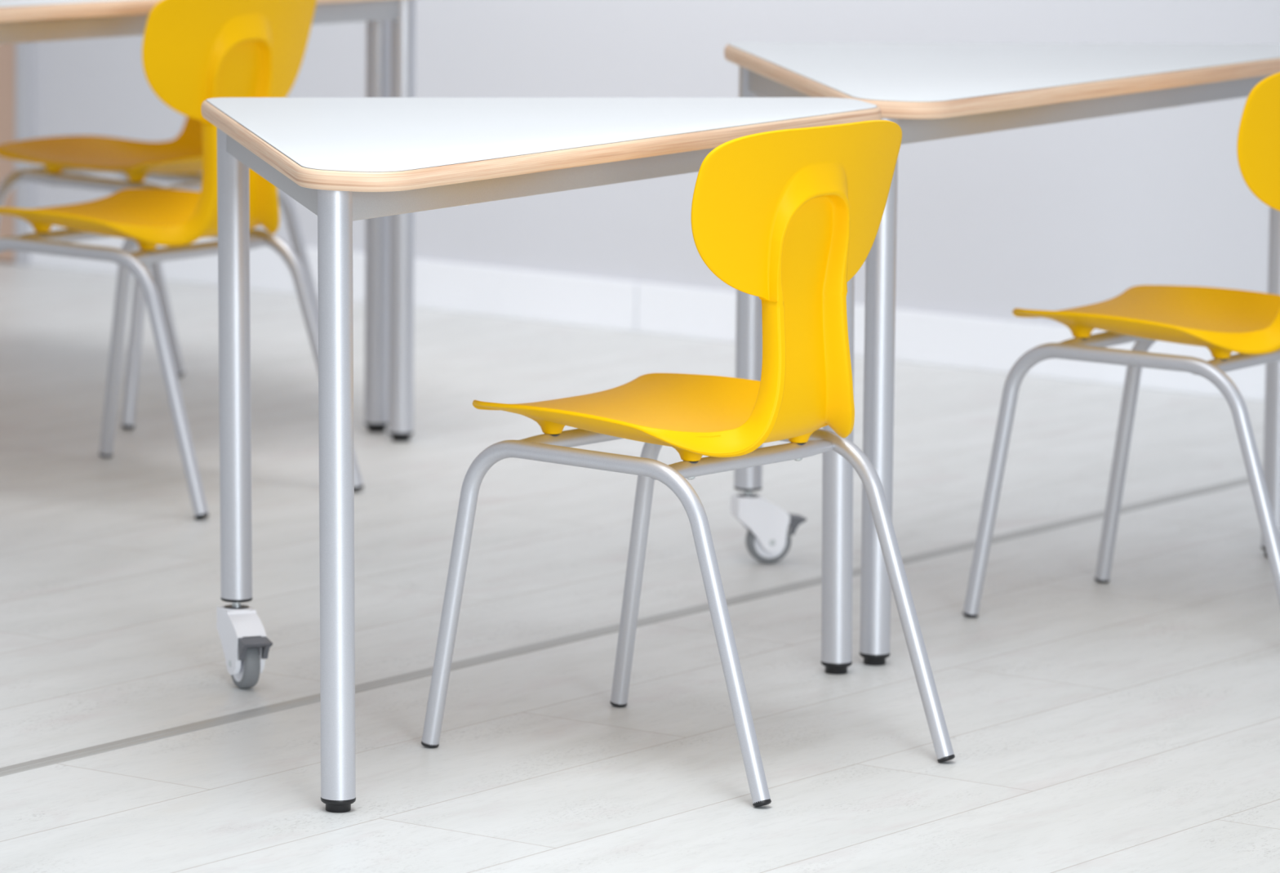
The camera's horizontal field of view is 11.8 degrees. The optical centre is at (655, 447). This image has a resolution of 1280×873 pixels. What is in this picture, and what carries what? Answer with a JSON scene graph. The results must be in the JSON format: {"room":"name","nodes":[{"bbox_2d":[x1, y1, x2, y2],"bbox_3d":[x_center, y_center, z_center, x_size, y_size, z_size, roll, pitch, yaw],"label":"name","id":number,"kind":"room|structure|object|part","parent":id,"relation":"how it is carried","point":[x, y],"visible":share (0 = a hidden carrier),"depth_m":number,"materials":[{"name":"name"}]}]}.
{"room":"classroom","nodes":[
{"label":"classroom","id":0,"kind":"room"},
{"bbox_2d":[0,260,1279,872],"bbox_3d":[-2.363,0.880,3.824,20.000,0.050,15.330,7,10,34],"label":"floor","id":1,"kind":"structure","parent":0,"point":[1130,722],"depth_m":8.18,"materials":[{"name":"white wood"}]},
{"bbox_2d":[0,115,318,428],"bbox_3d":[-0.820,-0.456,10.149,0.381,0.769,0.523,8,11,38],"label":"chair","id":2,"kind":"object","parent":1,"relation":"on","point":[66,160],"visible":0.43,"depth_m":10.15,"materials":[{"name":"yellow plastic"}]},
{"bbox_3d":[-1.073,-0.266,10.138,0.027,0.379,0.150,9,12,43],"label":"leg","id":3,"kind":"part","parent":2,"relation":"part of","materials":[{"name":"silver metal"}]},
{"bbox_3d":[-0.970,-0.458,10.228,0.021,0.021,0.160,8,11,38],"label":"rail","id":4,"kind":"part","parent":2,"relation":"part of","materials":[{"name":"silver metal"}]},
{"bbox_3d":[-0.832,-0.476,10.130,0.371,0.050,0.393,8,11,38],"label":"seat","id":5,"kind":"part","parent":2,"relation":"part of","materials":[{"name":"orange plastic"}]},
{"bbox_3d":[-0.861,-0.301,10.402,0.025,0.380,0.214,7,10,35],"label":"leg","id":6,"kind":"part","parent":2,"relation":"part of","materials":[{"name":"silver metal"}]},
{"bbox_3d":[-0.807,-0.229,9.928,0.027,0.379,0.150,7,10,33],"label":"leg","id":7,"kind":"part","parent":2,"relation":"part of","materials":[{"name":"silver metal"}]},
{"bbox_3d":[-0.713,-0.682,10.243,0.381,0.345,0.062,8,11,38],"label":"backrest","id":8,"kind":"part","parent":2,"relation":"part of","materials":[{"name":"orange plastic"}]},
{"bbox_3d":[-0.710,-0.422,10.023,0.021,0.021,0.160,8,11,38],"label":"rail","id":9,"kind":"part","parent":2,"relation":"part of","materials":[{"name":"silver metal"}]},
{"bbox_3d":[-0.593,-0.264,10.191,0.025,0.380,0.214,9,11,41],"label":"leg","id":10,"kind":"part","parent":2,"relation":"part of","materials":[{"name":"silver metal"}]},
{"bbox_2d":[0,0,364,519],"bbox_3d":[-0.750,-0.320,9.259,0.523,0.769,0.381,7,11,36],"label":"chair","id":11,"kind":"object","parent":1,"relation":"on","point":[194,51],"visible":0.8,"depth_m":9.13,"materials":[{"name":"yellow plastic"}]},
{"bbox_3d":[-1.005,-0.132,9.261,0.150,0.379,0.027,6,10,31],"label":"leg","id":12,"kind":"part","parent":11,"relation":"part of","materials":[{"name":"silver metal"}]},
{"bbox_3d":[-0.875,-0.294,9.147,0.160,0.021,0.021,7,11,36],"label":"rail","id":13,"kind":"part","parent":11,"relation":"part of","materials":[{"name":"silver metal"}]},
{"bbox_3d":[-0.803,-0.169,9.533,0.150,0.379,0.027,9,11,41],"label":"leg","id":14,"kind":"part","parent":11,"relation":"part of","materials":[{"name":"silver metal"}]},
{"bbox_3d":[-0.765,-0.345,9.268,0.393,0.050,0.371,7,11,36],"label":"seat","id":15,"kind":"part","parent":11,"relation":"part of","materials":[{"name":"yellow plastic"}]},
{"bbox_3d":[-0.731,-0.097,9.061,0.214,0.380,0.025,8,11,39],"label":"leg","id":16,"kind":"part","parent":11,"relation":"part of","materials":[{"name":"silver metal"}]},
{"bbox_3d":[-0.614,-0.513,9.133,0.062,0.345,0.381,7,11,36],"label":"backrest","id":17,"kind":"part","parent":11,"relation":"part of","materials":[{"name":"yellow plastic"}]},
{"bbox_3d":[-0.528,-0.134,9.335,0.214,0.380,0.025,7,10,32],"label":"leg","id":18,"kind":"part","parent":11,"relation":"part of","materials":[{"name":"silver metal"}]},
{"bbox_2d":[0,0,415,441],"bbox_3d":[-0.783,-0.324,9.391,0.851,0.735,0.894,1,9,-2],"label":"table","id":19,"kind":"object","parent":1,"relation":"on","point":[20,20],"visible":0.7,"depth_m":9.71,"materials":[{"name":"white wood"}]},
{"bbox_3d":[-0.773,-0.643,9.336,0.020,0.039,1.068,9,12,43],"label":"apron rail","id":20,"kind":"part","parent":19,"relation":"part of","materials":[{"name":"silver metal"}]},
{"bbox_3d":[-0.400,-0.371,9.781,0.045,0.698,0.040,1,9,-2],"label":"leg","id":21,"kind":"part","parent":19,"relation":"part of","materials":[{"name":"silver metal"}]},
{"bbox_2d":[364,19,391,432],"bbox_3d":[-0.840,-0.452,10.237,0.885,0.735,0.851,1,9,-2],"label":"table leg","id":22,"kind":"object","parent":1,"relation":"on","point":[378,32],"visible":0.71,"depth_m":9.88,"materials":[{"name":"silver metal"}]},
{"bbox_2d":[200,97,881,812],"bbox_3d":[-0.070,-0.013,7.423,0.851,0.735,0.875,-1,9,-12],"label":"table","id":23,"kind":"object","parent":1,"relation":"on","point":[345,160],"visible":0.97,"depth_m":7.38,"materials":[{"name":"white laminate"}]},
{"bbox_3d":[-0.524,-0.110,7.714,0.050,0.603,0.042,-1,9,-12],"label":"leg","id":24,"kind":"part","parent":23,"relation":"part of","materials":[{"name":"silver metal"}]},
{"bbox_3d":[-0.442,-0.330,7.300,0.020,0.039,0.743,-1,9,-12],"label":"apron rail","id":25,"kind":"part","parent":23,"relation":"part of","materials":[{"name":"silver metal"}]},
{"bbox_3d":[-0.359,0.052,6.976,0.051,0.698,0.042,-1,9,-12],"label":"leg","id":26,"kind":"part","parent":23,"relation":"part of","materials":[{"name":"silver metal"}]},
{"bbox_3d":[-0.063,-0.334,7.377,0.761,0.039,0.758,-1,9,-12],"label":"apron rail","id":27,"kind":"part","parent":23,"relation":"part of","materials":[{"name":"silver metal"}]},
{"bbox_3d":[0.233,-0.072,7.876,0.051,0.698,0.042,-1,9,-12],"label":"leg","id":28,"kind":"part","parent":23,"relation":"part of","materials":[{"name":"silver metal"}]},
{"bbox_2d":[0,476,1248,776],"bbox_3d":[-2.940,0.801,4.095,0.040,0.002,15.130,7,10,34],"label":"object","id":29,"kind":"structure","parent":1,"relation":"in","point":[43,762],"depth_m":8.07,"materials":[{"name":"silver metal"}]},
{"bbox_2d":[421,120,955,806],"bbox_3d":[0.046,-0.013,7.327,0.523,0.769,0.381,8,11,38],"label":"chair","id":30,"kind":"object","parent":1,"relation":"on","point":[785,218],"visible":1,"depth_m":7.23,"materials":[{"name":"yellow plastic"}]},
{"bbox_3d":[-0.210,0.173,7.338,0.150,0.379,0.027,7,10,33],"label":"leg","id":31,"kind":"part","parent":30,"relation":"part of","materials":[{"name":"silver metal"}]},
{"bbox_3d":[-0.084,0.012,7.219,0.160,0.021,0.021,8,11,38],"label":"rail","id":32,"kind":"part","parent":30,"relation":"part of","materials":[{"name":"silver metal"}]},
{"bbox_3d":[0.003,0.138,7.602,0.150,0.379,0.027,9,12,43],"label":"leg","id":33,"kind":"part","parent":30,"relation":"part of","materials":[{"name":"silver metal"}]},
{"bbox_3d":[0.031,-0.038,7.335,0.393,0.050,0.371,8,11,38],"label":"seat","id":34,"kind":"part","parent":30,"relation":"part of","materials":[{"name":"yellow plastic"}]},
{"bbox_3d":[0.055,0.210,7.128,0.214,0.380,0.025,9,11,41],"label":"leg","id":35,"kind":"part","parent":30,"relation":"part of","materials":[{"name":"silver metal"}]},
{"bbox_3d":[0.178,-0.205,7.194,0.062,0.345,0.381,8,11,38],"label":"backrest","id":36,"kind":"part","parent":30,"relation":"part of","materials":[{"name":"yellow plastic"}]},
{"bbox_3d":[0.270,0.175,7.393,0.214,0.380,0.025,7,10,35],"label":"leg","id":37,"kind":"part","parent":30,"relation":"part of","materials":[{"name":"silver metal"}]},
{"bbox_2d":[724,41,1279,665],"bbox_3d":[0.585,-0.144,8.382,0.851,0.735,0.875,-1,9,-11],"label":"table","id":38,"kind":"object","parent":1,"relation":"on","point":[932,91],"visible":0.9,"depth_m":8.32,"materials":[{"name":"white laminate"}]},
{"bbox_3d":[0.134,-0.243,8.681,0.045,0.603,0.041,-1,9,-11],"label":"leg","id":39,"kind":"part","parent":38,"relation":"part of","materials":[{"name":"silver metal"}]},
{"bbox_3d":[0.213,-0.462,8.267,0.020,0.039,0.740,-1,9,-12],"label":"apron rail","id":40,"kind":"part","parent":38,"relation":"part of","materials":[{"name":"silver metal"}]},
{"bbox_3d":[0.287,-0.081,7.943,0.046,0.698,0.041,-1,9,-11],"label":"leg","id":41,"kind":"part","parent":38,"relation":"part of","materials":[{"name":"silver metal"}]},
{"bbox_3d":[0.594,-0.466,8.342,0.020,0.039,1.060,7,10,33],"label":"apron rail","id":42,"kind":"part","parent":38,"relation":"part of","materials":[{"name":"silver metal"}]},
{"bbox_3d":[0.894,-0.203,8.839,0.046,0.698,0.041,-1,9,-11],"label":"leg","id":43,"kind":"part","parent":38,"relation":"part of","materials":[{"name":"silver metal"}]},
{"bbox_2d":[962,71,1279,617],"bbox_3d":[0.741,-0.147,8.306,0.523,0.769,0.381,7,10,33],"label":"chair","id":44,"kind":"object","parent":1,"relation":"on","point":[1223,321],"visible":1,"depth_m":8.25,"materials":[{"name":"yellow plastic"}]},
{"bbox_3d":[0.488,0.043,8.296,0.150,0.379,0.027,6,10,28],"label":"leg","id":45,"kind":"part","parent":44,"relation":"part of","materials":[{"name":"silver metal"}]},
{"bbox_3d":[0.622,-0.119,8.187,0.160,0.021,0.021,7,10,33],"label":"rail","id":46,"kind":"part","parent":44,"relation":"part of","materials":[{"name":"silver metal"}]},
{"bbox_3d":[0.677,0.004,8.576,0.150,0.379,0.027,8,11,38],"label":"leg","id":47,"kind":"part","parent":44,"relation":"part of","materials":[{"name":"silver metal"}]},
{"bbox_3d":[0.725,-0.171,8.313,0.393,0.050,0.371,7,10,33],"label":"seat","id":48,"kind":"part","parent":44,"relation":"part of","materials":[{"name":"yellow plastic"}]},
{"bbox_3d":[0.771,0.077,8.109,0.214,0.380,0.025,8,11,37],"label":"leg","id":49,"kind":"part","parent":44,"relation":"part of","materials":[{"name":"silver metal"}]},
{"bbox_3d":[0.881,-0.340,8.185,0.062,0.345,0.381,7,10,33],"label":"backrest","id":50,"kind":"part","parent":44,"relation":"part of","materials":[{"name":"yellow plastic"}]},
{"bbox_2d":[3,0,1279,330],"bbox_3d":[1.971,-1.465,9.732,20.000,3.000,0.153,7,10,34],"label":"wall","id":51,"kind":"structure","parent":0,"point":[1077,213],"depth_m":10.86,"materials":[{"name":"white paint"}]},
{"bbox_2d":[0,43,15,262],"bbox_3d":[-1.589,-1.432,12.128,0.918,2.072,0.023,7,10,34],"label":"door","id":52,"kind":"structure","parent":51,"relation":"in","point":[7,51],"depth_m":11.99,"materials":[{"name":"beige wood"}]},
{"bbox_2d":[14,41,35,265],"bbox_3d":[-1.591,-1.442,12.123,0.966,2.100,0.032,7,10,34],"label":"trim","id":53,"kind":"structure","parent":51,"relation":"attached to","point":[24,51],"depth_m":11.96,"materials":[{"name":"grey paint"}]},
{"bbox_2d":[30,224,1265,400],"bbox_3d":[4.447,0.296,8.134,13.783,0.090,0.018,7,10,34],"label":"baseboard","id":54,"kind":"structure","parent":51,"relation":"attached to","point":[920,337],"depth_m":11.17,"materials":[{"name":"white paint"}]}
]}

